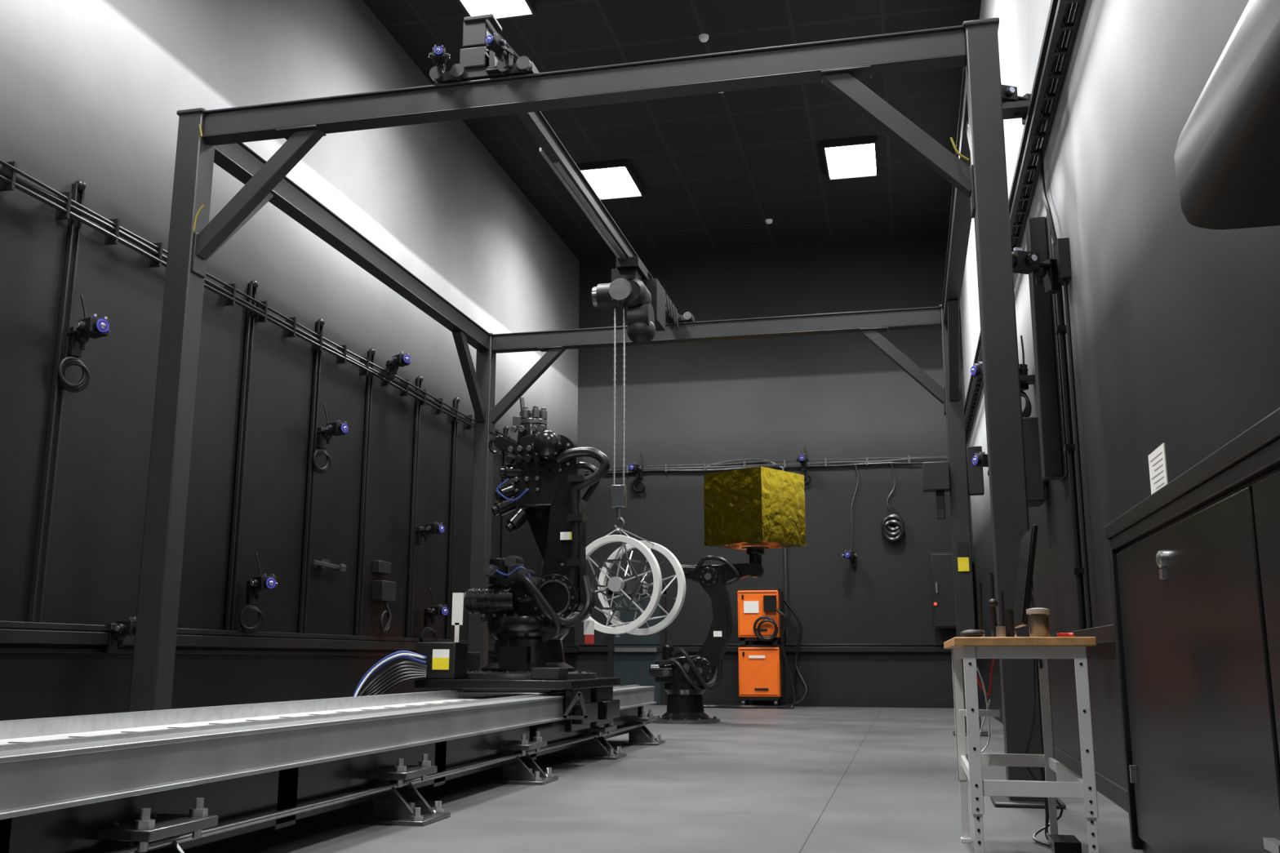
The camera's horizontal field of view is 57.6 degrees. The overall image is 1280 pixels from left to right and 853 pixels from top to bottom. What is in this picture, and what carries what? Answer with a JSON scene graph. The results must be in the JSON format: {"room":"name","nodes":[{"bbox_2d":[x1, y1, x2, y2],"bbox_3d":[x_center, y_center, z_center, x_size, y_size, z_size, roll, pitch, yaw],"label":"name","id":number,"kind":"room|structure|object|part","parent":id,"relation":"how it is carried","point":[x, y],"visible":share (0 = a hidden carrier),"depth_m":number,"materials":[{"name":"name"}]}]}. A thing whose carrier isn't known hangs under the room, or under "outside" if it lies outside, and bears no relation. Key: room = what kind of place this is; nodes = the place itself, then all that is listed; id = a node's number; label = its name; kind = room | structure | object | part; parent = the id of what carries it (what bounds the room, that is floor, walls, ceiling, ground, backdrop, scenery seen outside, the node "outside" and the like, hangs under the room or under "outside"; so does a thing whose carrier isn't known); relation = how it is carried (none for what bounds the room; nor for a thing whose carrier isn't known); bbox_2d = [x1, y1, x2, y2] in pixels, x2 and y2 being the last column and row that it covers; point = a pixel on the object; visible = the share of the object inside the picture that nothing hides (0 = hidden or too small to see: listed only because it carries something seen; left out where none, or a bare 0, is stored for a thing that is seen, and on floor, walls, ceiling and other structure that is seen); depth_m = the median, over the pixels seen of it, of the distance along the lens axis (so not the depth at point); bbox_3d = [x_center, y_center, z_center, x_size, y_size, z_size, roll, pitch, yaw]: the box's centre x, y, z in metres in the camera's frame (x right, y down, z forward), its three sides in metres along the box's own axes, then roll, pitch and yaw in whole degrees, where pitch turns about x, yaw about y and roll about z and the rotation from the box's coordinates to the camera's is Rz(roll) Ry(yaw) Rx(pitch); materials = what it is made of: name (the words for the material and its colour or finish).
{"room":"robotics laboratory","nodes":[
{"label":"robotics laboratory","id":0,"kind":"room"},
{"bbox_2d":[26,179,543,639],"bbox_3d":[-3.522,0.681,14.016,0.090,3.605,15.800,-2,-12,13],"label":"vertical rail","id":1,"kind":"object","parent":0,"point":[51,451],"depth_m":11.97,"materials":[{"name":"black metal"}]},
{"bbox_2d":[57,294,109,392],"bbox_3d":[-4.415,-0.699,9.298,0.454,0.817,0.281,-8,-14,34],"label":"camera","id":2,"kind":"object","parent":1,"relation":"attached to","point":[91,326],"visible":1,"depth_m":9.30,"materials":[{"name":"black plastic"}]},
{"bbox_2d":[311,404,348,474],"bbox_3d":[-3.500,0.117,13.232,0.454,0.817,0.281,-8,-14,34],"label":"camera","id":3,"kind":"object","parent":1,"relation":"attached to","point":[324,435],"visible":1,"depth_m":13.24,"materials":[{"name":"black plastic"}]},
{"bbox_2d":[385,351,410,379],"bbox_3d":[-3.130,-0.788,15.061,0.260,0.292,0.454,11,-15,-42],"label":"camera","id":4,"kind":"object","parent":1,"relation":"attached to","point":[401,360],"visible":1,"depth_m":15.00,"materials":[{"name":"black plastic"}]},
{"bbox_2d":[415,521,444,545],"bbox_3d":[-2.859,1.458,15.838,0.454,0.292,0.260,-6,-13,29],"label":"camera","id":5,"kind":"object","parent":1,"relation":"attached to","point":[435,528],"visible":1,"depth_m":15.82,"materials":[{"name":"black plastic"}]},
{"bbox_2d":[0,0,579,720],"bbox_3d":[-4.122,-1.344,12.363,0.200,9.250,24.900,-2,-12,13],"label":"wall","id":6,"kind":"structure","parent":0,"point":[92,92],"depth_m":11.98,"materials":[{"name":"paint"}]},
{"bbox_2d":[102,617,136,653],"bbox_3d":[-4.243,1.722,9.602,0.454,0.292,0.260,-7,-13,30],"label":"camera","id":7,"kind":"object","parent":6,"relation":"attached to","point":[118,632],"visible":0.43,"depth_m":9.60,"materials":[{"name":"black plastic"}]},
{"bbox_2d":[0,159,516,443],"bbox_3d":[-4.009,-1.237,12.107,0.123,0.220,24.001,-2,-12,13],"label":"cable conduit","id":8,"kind":"object","parent":6,"relation":"attached to","point":[8,178],"depth_m":11.49,"materials":[{"name":"black metal"}]},
{"bbox_2d":[239,552,277,633],"bbox_3d":[-3.793,1.653,11.633,0.454,0.817,0.281,-11,-16,44],"label":"camera","id":9,"kind":"object","parent":6,"relation":"attached to","point":[255,587],"visible":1,"depth_m":11.65,"materials":[{"name":"black plastic"}]},
{"bbox_2d":[0,621,578,656],"bbox_3d":[-3.987,2.161,11.633,0.090,0.230,24.500,-2,-12,13],"label":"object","id":10,"kind":"structure","parent":6,"relation":"attached to","point":[6,636],"depth_m":11.19,"materials":[{"name":"black metal"}]},
{"bbox_2d":[370,560,396,633],"bbox_3d":[-3.244,2.169,14.753,0.177,0.906,0.400,-2,-12,13],"label":"junction box","id":11,"kind":"object","parent":6,"relation":"attached to","point":[384,591],"visible":1,"depth_m":14.65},
{"bbox_2d":[420,587,448,642],"bbox_3d":[-2.791,2.612,15.925,0.454,0.817,0.281,-11,-16,44],"label":"camera","id":12,"kind":"object","parent":6,"relation":"attached to","point":[429,615],"visible":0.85,"depth_m":15.95,"materials":[{"name":"black plastic"}]},
{"bbox_2d":[311,558,346,572],"bbox_3d":[-3.599,1.589,13.340,0.150,0.120,0.721,-2,-12,13],"label":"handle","id":13,"kind":"object","parent":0,"point":[320,563],"depth_m":13.30,"materials":[{"name":"black metal"}]},
{"bbox_2d":[183,705,1145,852],"bbox_3d":[-0.226,3.099,10.572,8.210,0.150,24.900,-2,-12,13],"label":"floor","id":14,"kind":"structure","parent":0,"point":[753,780],"depth_m":7.33,"materials":[{"name":"concrete"}]},
{"bbox_2d":[0,684,665,852],"bbox_3d":[-1.626,2.075,7.441,1.350,0.630,11.900,-2,-12,13],"label":"track","id":15,"kind":"object","parent":14,"relation":"on","point":[178,780],"visible":0.91,"depth_m":5.48,"materials":[{"name":"metal"}]},
{"bbox_2d":[352,397,620,732],"bbox_3d":[-1.250,1.297,10.481,2.006,3.301,2.216,-2,-12,13],"label":"robot","id":16,"kind":"object","parent":15,"relation":"on","point":[528,616],"visible":0.95,"depth_m":10.33,"materials":[{"name":"metal"}]},
{"bbox_3d":[-1.010,2.243,10.507,1.240,0.060,1.240,-2,-12,13],"label":"plate","id":17,"kind":"part","parent":16,"relation":"part of","materials":[{"name":"metal"}]},
{"bbox_3d":[-0.911,0.708,10.736,0.518,1.521,0.702,-2,-12,13],"label":"arm","id":18,"kind":"part","parent":16,"relation":"part of"},
{"bbox_3d":[-0.715,0.924,10.612,0.439,1.689,0.250,-2,-12,13],"label":"link arm","id":19,"kind":"part","parent":16,"relation":"part of"},
{"bbox_2d":[128,17,1066,808],"bbox_3d":[0.140,0.548,11.869,6.730,5.360,7.370,-2,-12,13],"label":"gantry frame","id":20,"kind":"object","parent":14,"relation":"on","point":[976,173],"visible":0.93,"depth_m":9.14,"materials":[{"name":"grey metal"}]},
{"bbox_2d":[429,13,694,532],"bbox_3d":[-0.449,-0.793,12.300,0.835,3.603,7.280,-2,-12,13],"label":"crane","id":21,"kind":"object","parent":20,"relation":"on","point":[633,288],"visible":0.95,"depth_m":12.54,"materials":[{"name":"paint"}]},
{"bbox_2d":[428,44,450,71],"bbox_3d":[-1.573,-2.860,9.141,0.165,0.186,0.289,1,-11,-4],"label":"camera","id":22,"kind":"object","parent":21,"relation":"attached to","point":[439,55],"visible":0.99,"depth_m":9.08,"materials":[{"name":"black plastic"}]},
{"bbox_3d":[-1.152,-2.993,9.381,0.450,0.430,0.527,-2,-12,13],"label":"drive motor","id":23,"kind":"part","parent":21,"relation":"part of","materials":[{"name":"paint"}]},
{"bbox_2d":[485,32,514,69],"bbox_3d":[-1.084,-2.895,8.961,0.165,0.186,0.289,-6,-13,29],"label":"camera","id":24,"kind":"object","parent":21,"relation":"attached to","point":[495,43],"visible":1,"depth_m":8.94,"materials":[{"name":"black plastic"}]},
{"bbox_3d":[-0.483,-2.176,12.129,0.118,0.072,3.350,-2,-12,13],"label":"festoon rail","id":25,"kind":"part","parent":21,"relation":"part of","materials":[{"name":"metal"}]},
{"bbox_2d":[585,527,685,635],"bbox_3d":[-0.127,1.734,13.017,1.070,1.172,0.794,-5,-12,23],"label":"wheels","id":26,"kind":"object","parent":21,"relation":"hanging from","point":[623,585],"visible":0.91,"depth_m":12.86,"materials":[{"name":"white paint"}]},
{"bbox_2d":[956,542,968,571],"bbox_3d":[3.966,1.602,14.281,0.130,0.350,0.008,-2,-12,13],"label":"placard","id":27,"kind":"object","parent":20,"relation":"attached to","point":[962,548],"visible":1,"depth_m":14.28},
{"bbox_3d":[3.966,1.690,14.264,0.130,0.170,0.008,-2,-12,13],"label":"plate","id":28,"kind":"part","parent":27,"relation":"part of","materials":[{"name":"yellow plastic"}]},
{"bbox_2d":[648,546,768,724],"bbox_3d":[0.999,3.008,16.842,1.790,2.480,1.040,-2,-12,13],"label":"robot","id":29,"kind":"object","parent":14,"relation":"on","point":[686,679],"visible":0.97,"depth_m":16.59,"materials":[{"name":"metal"}]},
{"bbox_3d":[0.631,4.203,16.689,1.040,0.075,1.040,-2,-12,13],"label":"plate","id":30,"kind":"part","parent":29,"relation":"part of","materials":[{"name":"metal"}]},
{"bbox_3d":[1.011,2.852,16.745,0.610,1.690,0.218,-2,-12,13],"label":"link arm","id":31,"kind":"part","parent":29,"relation":"part of"},
{"bbox_2d":[703,466,805,550],"bbox_3d":[1.680,1.224,17.040,1.057,1.057,1.057,-10,-15,42],"label":"box","id":32,"kind":"object","parent":29,"relation":"on","point":[761,506],"visible":0.99,"depth_m":16.67,"materials":[{"name":"yellow metal"}]},
{"bbox_2d":[703,595,808,709],"bbox_3d":[1.949,4.168,21.504,2.404,2.070,0.772,3,-12,-12],"label":"cable","id":33,"kind":"object","parent":14,"relation":"on","point":[770,605],"visible":0.95,"depth_m":21.53,"materials":[{"name":"rubber"}]},
{"bbox_2d":[737,644,785,706],"bbox_3d":[2.275,4.679,21.792,0.820,1.140,0.630,-2,-12,13],"label":"base cabinet","id":34,"kind":"object","parent":14,"relation":"on","point":[762,668],"visible":0.89,"depth_m":21.53,"materials":[{"name":"orange metal"}]},
{"bbox_3d":[2.200,4.545,21.530,0.700,0.820,0.015,-2,-12,13],"label":"door","id":35,"kind":"part","parent":34,"relation":"part of","materials":[{"name":"orange paint"}]},
{"bbox_2d":[737,588,784,644],"bbox_3d":[2.277,3.606,22.006,0.820,1.050,0.630,-2,-12,13],"label":"base cabinet","id":36,"kind":"object","parent":34,"relation":"on","point":[750,601],"visible":0.87,"depth_m":21.76,"materials":[{"name":"orange metal"}]},
{"bbox_3d":[2.202,3.501,21.738,0.700,0.790,0.015,-2,-12,13],"label":"door","id":37,"kind":"part","parent":36,"relation":"part of","materials":[{"name":"orange paint"}]},
{"bbox_2d":[799,707,882,852],"bbox_3d":[1.826,2.934,10.113,0.005,0.002,24.470,-2,-12,13],"label":"joint","id":38,"kind":"object","parent":14,"relation":"on","point":[882,708],"visible":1,"depth_m":7.53,"materials":[{"name":"grey concrete"}]},
{"bbox_2d":[943,636,1098,852],"bbox_3d":[1.690,1.461,5.235,0.540,0.985,1.480,-2,-12,13],"label":"workbench","id":39,"kind":"object","parent":14,"relation":"on","point":[969,765],"visible":0.92,"depth_m":4.63,"materials":[{"name":"white paint"}]},
{"bbox_2d":[960,573,1074,637],"bbox_3d":[1.628,0.779,5.100,0.466,0.300,0.543,-2,-12,13],"label":"tools","id":40,"kind":"object","parent":39,"relation":"on","point":[1007,629],"visible":0.8,"depth_m":4.99,"materials":[{"name":"metal"}]},
{"bbox_2d":[1013,524,1038,628],"bbox_3d":[1.778,0.737,5.401,0.190,0.501,0.550,-2,-12,13],"label":"desktop monitor","id":41,"kind":"object","parent":39,"relation":"on","point":[1024,594],"visible":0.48,"depth_m":5.25,"materials":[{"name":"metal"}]},
{"bbox_2d":[976,658,1081,852],"bbox_3d":[1.888,1.588,5.765,0.445,0.943,0.544,-2,-12,13],"label":"cable","id":42,"kind":"object","parent":39,"relation":"hanging from","point":[1057,843],"visible":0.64,"depth_m":5.86,"materials":[{"name":"rubber"}]},
{"bbox_2d":[1026,608,1049,636],"bbox_3d":[1.681,0.829,4.904,0.096,0.126,0.096,-2,-12,13],"label":"canister","id":43,"kind":"object","parent":39,"relation":"on","point":[1038,620],"visible":0.88,"depth_m":4.87,"materials":[{"name":"metal"}]},
{"bbox_3d":[1.681,0.779,4.913,0.096,0.026,0.096,-2,-12,13],"label":"lid","id":44,"kind":"part","parent":43,"relation":"part of","materials":[{"name":"grey plastic"}]},
{"bbox_2d":[1104,407,1279,852],"bbox_3d":[1.859,0.723,3.027,0.245,1.570,5.790,-2,-12,13],"label":"storage cabinet","id":45,"kind":"object","parent":14,"relation":"on","point":[1194,565],"visible":1,"depth_m":4.17,"materials":[{"name":"metal"}]},
{"bbox_2d":[362,0,981,261],"bbox_3d":[-0.208,-6.120,12.408,8.210,0.150,24.900,-2,-12,13],"label":"ceiling","id":46,"kind":"structure","parent":0,"point":[711,169],"depth_m":18.67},
{"bbox_2d":[457,0,536,20],"bbox_3d":[-1.938,-5.544,14.629,0.880,0.120,1.400,-2,-12,13],"label":"ceiling light","id":47,"kind":"object","parent":46,"relation":"attached to","point":[501,9],"depth_m":15.09,"materials":[{"name":"white plastic"}]},
{"bbox_2d":[577,159,644,200],"bbox_3d":[-0.502,-4.353,20.594,0.880,0.120,1.400,-2,-12,13],"label":"ceiling light","id":48,"kind":"object","parent":46,"relation":"attached to","point":[612,179],"depth_m":20.49,"materials":[{"name":"white plastic"}]},
{"bbox_2d":[698,33,708,42],"bbox_3d":[0.873,-5.304,15.915,0.140,0.077,0.140,-2,-12,13],"label":"smoke detector","id":49,"kind":"object","parent":46,"relation":"attached to","point":[703,37],"visible":1,"depth_m":15.87,"materials":[{"name":"white paint"}]},
{"bbox_2d":[765,218,772,223],"bbox_3d":[2.505,-3.972,22.591,0.140,0.077,0.140,-2,-12,13],"label":"smoke detector","id":50,"kind":"object","parent":46,"relation":"attached to","point":[767,220],"visible":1,"depth_m":22.54,"materials":[{"name":"white paint"}]},
{"bbox_2d":[822,135,879,180],"bbox_3d":[3.574,-4.527,19.682,0.880,0.120,1.400,-2,-12,13],"label":"ceiling light","id":51,"kind":"object","parent":46,"relation":"attached to","point":[853,157],"depth_m":19.60,"materials":[{"name":"white plastic"}]},
{"bbox_2d":[574,233,981,702],"bbox_3d":[2.525,0.845,23.299,7.810,9.250,0.200,-2,-12,13],"label":"wall","id":52,"kind":"structure","parent":0,"point":[837,396],"depth_m":23.27,"materials":[{"name":"paint"}]},
{"bbox_2d":[613,594,660,704],"bbox_3d":[-0.055,4.401,23.053,0.970,2.130,0.040,-2,-12,13],"label":"leaf","id":53,"kind":"object","parent":52,"relation":"attached to","point":[632,668],"visible":0.45,"depth_m":23.02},
{"bbox_2d":[614,603,657,652],"bbox_3d":[-0.079,3.972,23.076,0.850,0.980,0.090,-2,-12,13],"label":"push bar","id":54,"kind":"object","parent":53,"relation":"attached to","point":[617,615],"visible":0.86,"depth_m":22.96,"materials":[{"name":"metal"}]},
{"bbox_2d":[608,587,666,705],"bbox_3d":[-0.058,4.349,23.050,1.170,2.270,0.075,-2,-12,13],"label":"frame","id":55,"kind":"object","parent":52,"relation":"attached to","point":[663,600],"visible":0.4,"depth_m":23.04,"materials":[{"name":"black metal"}]},
{"bbox_2d":[628,453,645,493],"bbox_3d":[-0.084,0.928,23.525,0.281,0.817,0.454,-5,-13,26],"label":"camera","id":56,"kind":"object","parent":52,"relation":"attached to","point":[635,468],"visible":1,"depth_m":23.57,"materials":[{"name":"black plastic"}]},
{"bbox_2d":[577,644,951,652],"bbox_3d":[2.525,4.278,22.462,7.690,0.150,0.090,-2,-12,13],"label":"trim","id":57,"kind":"structure","parent":52,"relation":"attached to","point":[581,649],"depth_m":22.21,"materials":[{"name":"black metal"}]},
{"bbox_2d":[583,455,947,644],"bbox_3d":[2.435,2.430,22.847,7.500,3.665,0.100,-2,-12,13],"label":"cable conduit","id":58,"kind":"object","parent":52,"relation":"attached to","point":[783,466],"visible":0.88,"depth_m":22.91,"materials":[{"name":"metal"}]},
{"bbox_2d":[880,507,904,542],"bbox_3d":[4.852,1.892,22.337,0.440,0.670,0.187,-2,-12,13],"label":"coiled cable","id":59,"kind":"object","parent":58,"relation":"hanging from","point":[891,534],"visible":1,"depth_m":22.27,"materials":[{"name":"rubber"}]},
{"bbox_2d":[795,444,811,485],"bbox_3d":[3.194,0.730,22.803,0.281,0.817,0.454,-3,-12,13],"label":"camera","id":60,"kind":"object","parent":52,"relation":"attached to","point":[804,459],"visible":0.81,"depth_m":22.86,"materials":[{"name":"black plastic"}]},
{"bbox_2d":[649,698,980,708],"bbox_3d":[2.492,5.301,22.302,7.770,0.120,0.020,-2,-12,13],"label":"baseboard","id":61,"kind":"structure","parent":52,"relation":"attached to","point":[864,704],"depth_m":21.97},
{"bbox_2d":[842,550,856,567],"bbox_3d":[4.027,2.523,22.252,0.260,0.292,0.454,-6,-13,27],"label":"camera","id":62,"kind":"object","parent":52,"relation":"attached to","point":[851,556],"visible":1,"depth_m":22.16,"materials":[{"name":"black plastic"}]},
{"bbox_2d":[929,552,955,628],"bbox_3d":[5.851,3.025,21.796,0.750,2.000,0.355,-2,-12,13],"label":"electrical panel","id":63,"kind":"object","parent":52,"relation":"attached to","point":[941,563],"visible":0.51,"depth_m":21.69,"materials":[{"name":"metal"}]},
{"bbox_3d":[5.533,3.007,21.709,0.030,0.200,0.040,-2,-12,13],"label":"handle","id":64,"kind":"part","parent":63,"relation":"part of","materials":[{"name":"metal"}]},
{"bbox_2d":[922,446,984,519],"bbox_3d":[3.904,0.702,14.499,0.730,0.900,0.270,-2,-12,13],"label":"control box","id":65,"kind":"object","parent":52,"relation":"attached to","point":[935,475],"depth_m":14.44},
{"bbox_2d":[987,99,1071,475],"bbox_3d":[3.494,-1.108,11.018,0.400,2.390,5.200,-2,-12,13],"label":"wall","id":66,"kind":"structure","parent":0,"point":[1062,252],"depth_m":8.54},
{"bbox_2d":[970,361,982,377],"bbox_3d":[3.851,-0.526,12.803,0.454,0.817,0.281,4,-12,-17],"label":"camera","id":67,"kind":"object","parent":66,"relation":"attached to","point":[976,371],"visible":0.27,"depth_m":12.73,"materials":[{"name":"black plastic"}]},
{"bbox_2d":[972,451,988,466],"bbox_3d":[3.982,0.471,13.201,0.454,0.817,0.281,4,-12,-17],"label":"camera","id":68,"kind":"object","parent":66,"relation":"attached to","point":[980,460],"visible":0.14,"depth_m":13.12,"materials":[{"name":"black plastic"}]},
{"bbox_2d":[982,335,1031,417],"bbox_3d":[3.450,-0.477,11.003,0.454,0.817,0.281,4,-12,-17],"label":"camera","id":69,"kind":"object","parent":66,"relation":"attached to","point":[1023,367],"visible":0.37,"depth_m":10.99,"materials":[{"name":"plastic"}]},
{"bbox_2d":[1000,82,1031,124],"bbox_3d":[3.032,-2.649,9.547,0.454,0.292,0.260,4,-12,-17],"label":"camera","id":70,"kind":"object","parent":66,"relation":"attached to","point":[1009,93],"visible":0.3,"depth_m":9.48,"materials":[{"name":"black plastic"}]},
{"bbox_2d":[1011,247,1062,293],"bbox_3d":[2.873,-1.145,8.552,0.454,0.292,0.260,4,-12,-17],"label":"camera","id":71,"kind":"object","parent":66,"relation":"attached to","point":[1024,262],"visible":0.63,"depth_m":8.53,"materials":[{"name":"black plastic"}]},
{"bbox_2d":[960,0,1279,789],"bbox_3d":[3.688,-1.677,10.616,0.200,9.250,24.900,-2,-12,13],"label":"wall","id":72,"kind":"structure","parent":0,"point":[1175,322],"depth_m":6.61,"materials":[{"name":"paint"}]},
{"bbox_2d":[964,0,1084,443],"bbox_3d":[4.008,-1.667,12.893,0.150,0.220,19.800,-2,-12,13],"label":"cable tray","id":73,"kind":"object","parent":72,"relation":"attached to","point":[1064,16],"visible":0.59,"depth_m":8.99,"materials":[{"name":"black metal"}]},
{"bbox_2d":[1022,417,1048,506],"bbox_3d":[3.445,0.324,10.430,0.360,0.750,0.400,-2,-12,13],"label":"control box","id":74,"kind":"object","parent":72,"relation":"attached to","point":[1036,486],"visible":0.33,"depth_m":10.23,"materials":[{"name":"black metal"}]},
{"bbox_2d":[1025,214,1067,481],"bbox_3d":[3.279,-0.642,9.417,0.160,2.150,0.420,-2,-12,13],"label":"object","id":75,"kind":"object","parent":72,"relation":"attached to","point":[1054,464],"visible":0.88,"depth_m":9.28,"materials":[{"name":"black metal"}]},
{"bbox_2d":[980,702,1128,812],"bbox_3d":[4.456,3.563,13.555,0.020,0.120,16.540,-2,-12,13],"label":"baseboard","id":76,"kind":"structure","parent":72,"relation":"attached to","point":[1116,793],"depth_m":7.95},
{"bbox_2d":[1038,148,1093,630],"bbox_3d":[3.168,-0.430,8.697,0.080,3.851,0.805,-2,-12,13],"label":"conduit","id":77,"kind":"object","parent":72,"relation":"attached to","point":[1062,329],"depth_m":8.41,"materials":[{"name":"black metal"}]},
{"bbox_2d":[1049,624,1115,644],"bbox_3d":[4.422,2.588,13.726,0.080,0.100,16.400,-2,-12,13],"label":"trim","id":78,"kind":"structure","parent":72,"relation":"attached to","point":[1104,634],"depth_m":7.32,"materials":[{"name":"grey metal"}]},
{"bbox_2d":[1147,442,1168,494],"bbox_3d":[2.585,0.238,5.805,0.008,0.250,0.380,-2,-12,13],"label":"notice","id":79,"kind":"object","parent":72,"relation":"attached to","point":[1157,459],"visible":0.95,"depth_m":5.79,"materials":[{"name":"paper"}]},
{"bbox_2d":[1173,0,1279,229],"bbox_3d":[1.675,-1.031,2.745,0.335,0.340,2.400,-2,-12,13],"label":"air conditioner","id":80,"kind":"object","parent":72,"relation":"attached to","point":[1227,154],"visible":1,"depth_m":3.29,"materials":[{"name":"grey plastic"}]}
]}

